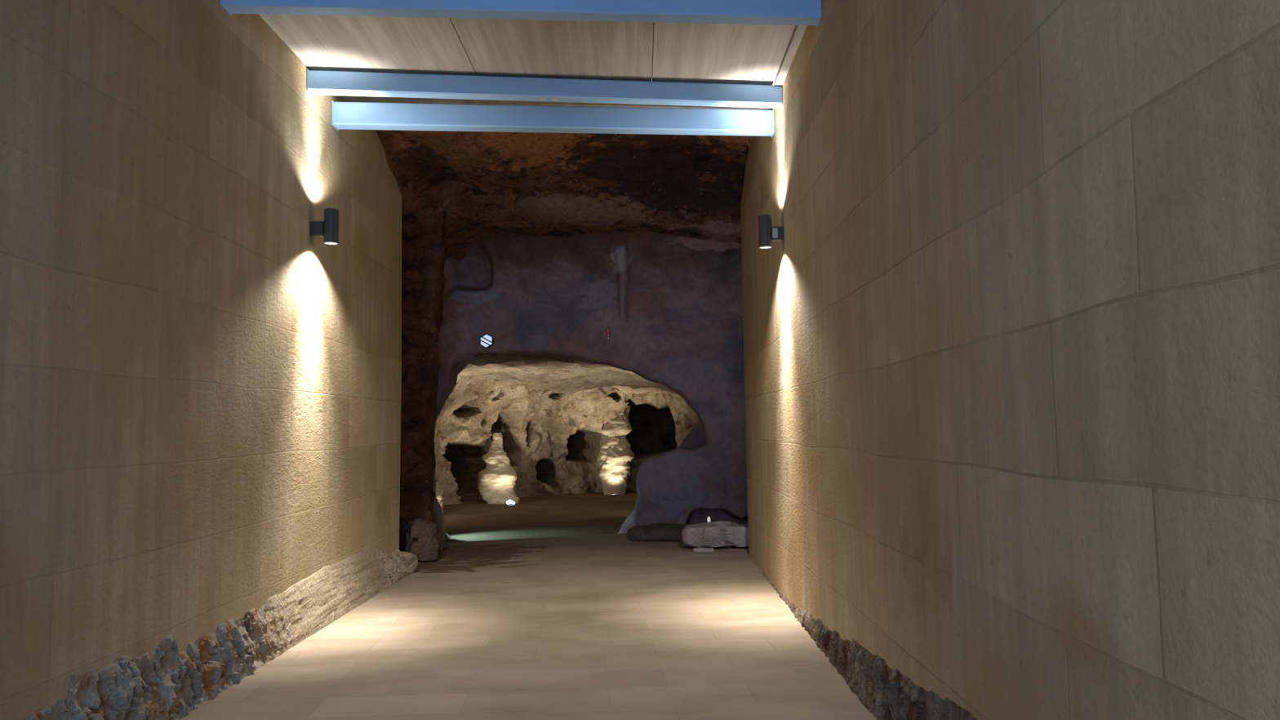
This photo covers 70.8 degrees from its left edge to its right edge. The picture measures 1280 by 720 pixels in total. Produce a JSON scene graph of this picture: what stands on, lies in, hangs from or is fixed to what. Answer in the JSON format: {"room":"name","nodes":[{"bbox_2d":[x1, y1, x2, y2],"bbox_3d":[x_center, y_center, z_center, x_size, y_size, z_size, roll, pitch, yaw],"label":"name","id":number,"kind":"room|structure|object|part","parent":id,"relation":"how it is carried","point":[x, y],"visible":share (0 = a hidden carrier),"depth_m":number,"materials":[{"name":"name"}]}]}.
{"room":"cave entrance corridor","nodes":[
{"label":"cave entrance corridor","id":0,"kind":"room"},
{"bbox_2d":[0,0,401,719],"bbox_3d":[-3.076,-0.401,3.220,0.900,5.050,13.360,-1,-4,0],"label":"wall","id":1,"kind":"structure","parent":0,"point":[201,391],"depth_m":5.05,"materials":[{"name":"beige stone"}]},
{"bbox_2d":[310,208,338,244],"bbox_3d":[-2.530,-1.069,7.228,0.211,0.275,0.112,-1,-4,0],"label":"wall lamp","id":2,"kind":"object","parent":1,"relation":"attached to","point":[328,229],"visible":1,"depth_m":7.18,"materials":[{"name":"metal"}]},
{"bbox_2d":[219,0,821,26],"bbox_3d":[-0.723,-2.338,5.905,3.877,0.173,0.148,0,-4,-4],"label":"steel beam","id":3,"kind":"structure","parent":1,"relation":"attached to","point":[780,12],"depth_m":5.88,"materials":[{"name":"blue metal"}]},
{"bbox_3d":[-2.645,-2.322,5.756,0.009,0.173,0.149,-1,-4,0],"label":"plate","id":4,"kind":"part","parent":3,"relation":"part of","materials":[{"name":"blue paint"}]},
{"bbox_3d":[1.200,-2.354,6.054,0.009,0.173,0.149,-1,-4,0],"label":"plate","id":5,"kind":"part","parent":3,"relation":"part of","materials":[{"name":"blue paint"}]},
{"bbox_2d":[306,68,782,109],"bbox_3d":[-0.721,-2.232,7.456,3.898,0.181,0.128,0,-4,-7],"label":"steel beam","id":6,"kind":"structure","parent":1,"relation":"attached to","point":[318,82],"depth_m":7.39,"materials":[{"name":"blue metal"}]},
{"bbox_3d":[-2.644,-2.226,7.223,0.009,0.173,0.130,-1,-4,0],"label":"plate","id":7,"kind":"part","parent":6,"relation":"part of","materials":[{"name":"blue paint"}]},
{"bbox_3d":[1.201,-2.246,7.690,0.009,0.173,0.130,-1,-4,0],"label":"plate","id":8,"kind":"part","parent":6,"relation":"part of","materials":[{"name":"blue paint"}]},
{"bbox_2d":[331,100,774,137],"bbox_3d":[-0.720,-2.135,7.991,3.886,0.208,0.158,0,-4,-5],"label":"steel beam","id":9,"kind":"structure","parent":1,"relation":"attached to","point":[345,115],"depth_m":7.92,"materials":[{"name":"metal"}]},
{"bbox_3d":[-2.642,-2.121,7.812,0.009,0.208,0.160,-1,-4,0],"label":"plate","id":10,"kind":"part","parent":9,"relation":"part of","materials":[{"name":"blue paint"}]},
{"bbox_3d":[1.203,-2.149,8.169,0.009,0.208,0.160,-1,-4,0],"label":"plate","id":11,"kind":"part","parent":9,"relation":"part of","materials":[{"name":"blue paint"}]},
{"bbox_2d":[178,533,876,719],"bbox_3d":[-0.472,1.992,4.719,6.200,0.180,16.700,-1,-4,0],"label":"floor","id":12,"kind":"structure","parent":0,"point":[606,626],"depth_m":6.26,"materials":[{"name":"concrete"}]},
{"bbox_2d":[22,547,410,719],"bbox_3d":[-2.527,1.754,5.365,0.198,0.485,8.550,-1,-4,0],"label":"rock ledge","id":13,"kind":"object","parent":12,"relation":"on","point":[164,683],"visible":0.96,"depth_m":5.45,"materials":[{"name":"beige stone"}]},
{"bbox_2d":[401,551,418,573],"bbox_3d":[-2.549,2.175,9.698,0.288,0.231,0.273,-2,-4,16],"label":"stone","id":14,"kind":"object","parent":12,"relation":"on","point":[410,560],"visible":0.43,"depth_m":9.61,"materials":[{"name":"beige stone"}]},
{"bbox_2d":[399,518,438,561],"bbox_3d":[-2.659,2.112,10.585,0.490,0.487,0.548,1,-5,-28],"label":"stone","id":15,"kind":"object","parent":12,"relation":"on","point":[417,537],"visible":0.76,"depth_m":10.40,"materials":[{"name":"brown stone"}]},
{"bbox_2d":[435,532,448,550],"bbox_3d":[-2.660,2.294,11.343,0.392,0.233,0.389,-3,-4,23],"label":"stone","id":16,"kind":"object","parent":12,"relation":"on","point":[440,537],"visible":0.19,"depth_m":11.30,"materials":[{"name":"brown stone"}]},
{"bbox_2d":[626,523,741,541],"bbox_3d":[0.713,2.346,12.287,1.725,0.171,0.950,-2,-4,14],"label":"rock outcrop","id":17,"kind":"object","parent":12,"relation":"on","point":[655,531],"visible":0.44,"depth_m":11.99,"materials":[{"name":"stone"}]},
{"bbox_2d":[693,547,714,552],"bbox_3d":[0.773,2.306,10.926,0.260,0.053,0.138,-1,-4,0],"label":"stone slab","id":18,"kind":"object","parent":12,"relation":"on","point":[695,549],"visible":1,"depth_m":10.86,"materials":[{"name":"grey stone"}]},
{"bbox_2d":[681,520,748,547],"bbox_3d":[1.022,2.197,11.331,1.013,0.321,0.522,-1,-4,0],"label":"boulder","id":19,"kind":"object","parent":12,"relation":"on","point":[726,534],"visible":0.73,"depth_m":11.12,"materials":[{"name":"grey stone"}]},
{"bbox_2d":[762,571,977,719],"bbox_3d":[1.248,1.692,5.190,0.091,0.479,8.200,-1,-4,0],"label":"rock ledge","id":20,"kind":"object","parent":12,"relation":"on","point":[888,694],"visible":0.94,"depth_m":4.74,"materials":[{"name":"brown stone"}]},
{"bbox_2d":[442,491,636,542],"bbox_3d":[-0.453,3.344,19.560,14.600,0.460,15.700,-1,-4,0],"label":"floor","id":21,"kind":"structure","parent":0,"point":[593,513],"depth_m":16.84,"materials":[{"name":"brown stone"}]},
{"bbox_2d":[477,432,519,504],"bbox_3d":[-3.285,2.514,20.631,0.899,1.667,1.844,0,-4,-16],"label":"rock column","id":22,"kind":"structure","parent":21,"relation":"on","point":[496,482],"depth_m":20.31,"materials":[{"name":"beige stone"}]},
{"bbox_2d":[504,499,515,506],"bbox_3d":[-2.789,3.087,19.372,0.240,0.158,0.223,1,-4,-20],"label":"spotlight","id":23,"kind":"object","parent":21,"relation":"on","point":[508,502],"visible":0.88,"depth_m":19.36,"materials":[{"name":"metal"}]},
{"bbox_2d":[595,405,634,494],"bbox_3d":[-0.629,2.278,23.012,0.971,2.244,2.085,-1,-4,0],"label":"rock column","id":24,"kind":"structure","parent":21,"relation":"on","point":[615,456],"depth_m":22.59,"materials":[{"name":"beige stone"}]},
{"bbox_2d":[340,22,773,110],"bbox_3d":[-0.729,-2.752,4.310,5.660,0.250,9.800,-1,-4,0],"label":"ceiling","id":25,"kind":"structure","parent":0,"point":[346,98],"depth_m":8.18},
{"bbox_2d":[257,13,477,75],"bbox_3d":[-1.998,-2.461,5.864,1.307,0.050,3.139,-1,-4,0],"label":"board","id":26,"kind":"object","parent":25,"relation":"attached to","point":[373,44],"visible":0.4,"depth_m":6.75,"materials":[{"name":"beige wood"}]},
{"bbox_2d":[450,17,653,81],"bbox_3d":[-0.622,-2.471,6.003,1.434,0.050,3.213,-1,-4,0],"label":"board","id":27,"kind":"object","parent":25,"relation":"attached to","point":[499,47],"visible":0.6,"depth_m":6.88,"materials":[{"name":"beige wood"}]},
{"bbox_2d":[652,22,795,84],"bbox_3d":[0.616,-2.479,6.121,1.029,0.050,3.227,-1,-4,0],"label":"board","id":28,"kind":"object","parent":25,"relation":"attached to","point":[683,52],"visible":0.6,"depth_m":7.00,"materials":[{"name":"beige wood"}]},
{"bbox_2d":[375,129,751,261],"bbox_3d":[-0.529,-2.046,11.352,6.800,0.831,5.450,-1,-4,0],"label":"ceiling","id":29,"kind":"structure","parent":0,"point":[421,162],"depth_m":10.68,"materials":[{"name":"brown stone"}]},
{"bbox_2d":[434,376,698,512],"bbox_3d":[-0.781,1.662,19.724,10.155,3.338,13.935,1,-5,-25],"label":"wall","id":30,"kind":"structure","parent":0,"point":[551,440],"depth_m":22.35,"materials":[{"name":"beige stone"}]},
{"bbox_2d":[457,353,682,398],"bbox_3d":[-0.391,0.685,20.003,11.200,0.945,12.600,-1,-4,0],"label":"ceiling","id":31,"kind":"structure","parent":0,"point":[557,374],"depth_m":18.94,"materials":[{"name":"beige stone"}]},
{"bbox_2d":[399,157,745,551],"bbox_3d":[-0.448,0.039,11.193,6.790,5.434,1.980,-1,-4,0],"label":"wall","id":32,"kind":"structure","parent":0,"point":[677,205],"depth_m":11.55,"materials":[{"name":"brown stone"}]},
{"bbox_2d":[432,230,748,540],"bbox_3d":[-0.496,0.265,13.393,6.633,5.548,1.354,-1,-4,0],"label":"wall","id":33,"kind":"structure","parent":0,"point":[671,306],"depth_m":13.40,"materials":[{"name":"stone"}]},
{"bbox_2d":[479,333,493,348],"bbox_3d":[-2.272,-0.280,13.347,0.197,0.227,0.120,-1,-4,0],"label":"light","id":34,"kind":"object","parent":33,"relation":"in","point":[486,340],"depth_m":13.33,"materials":[{"name":"metal"}]},
{"bbox_3d":[-2.272,-0.281,13.337,0.170,0.196,0.001,-1,-4,0],"label":"pane","id":35,"kind":"part","parent":34,"relation":"part of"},
{"bbox_2d":[607,327,609,338],"bbox_3d":[-0.469,-0.398,13.391,0.032,0.172,0.166,-1,-4,0],"label":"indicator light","id":36,"kind":"object","parent":33,"relation":"attached to","point":[608,328],"visible":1,"depth_m":13.31,"materials":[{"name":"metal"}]},
{"bbox_2d":[740,0,1279,719],"bbox_3d":[1.684,-0.437,3.649,0.900,5.050,14.220,-1,-4,0],"label":"wall","id":37,"kind":"structure","parent":0,"point":[1011,333],"depth_m":2.84,"materials":[{"name":"beige stone"}]},
{"bbox_2d":[758,214,784,248],"bbox_3d":[1.119,-1.097,7.698,0.211,0.275,0.112,-1,-4,0],"label":"wall lamp","id":38,"kind":"object","parent":37,"relation":"attached to","point":[767,234],"visible":1,"depth_m":7.65,"materials":[{"name":"metal"}]},
{"bbox_3d":[1.147,-1.080,7.649,0.045,0.085,0.004,-1,-4,0],"label":"plate","id":39,"kind":"part","parent":38,"relation":"part of","materials":[{"name":"grey metal"}]},
{"bbox_2d":[773,25,807,85],"bbox_3d":[1.170,-2.414,6.886,0.068,0.075,1.490,-1,-4,0],"label":"trim","id":40,"kind":"structure","parent":37,"relation":"attached to","point":[798,32],"depth_m":6.98,"materials":[{"name":"beige wood"}]}
]}

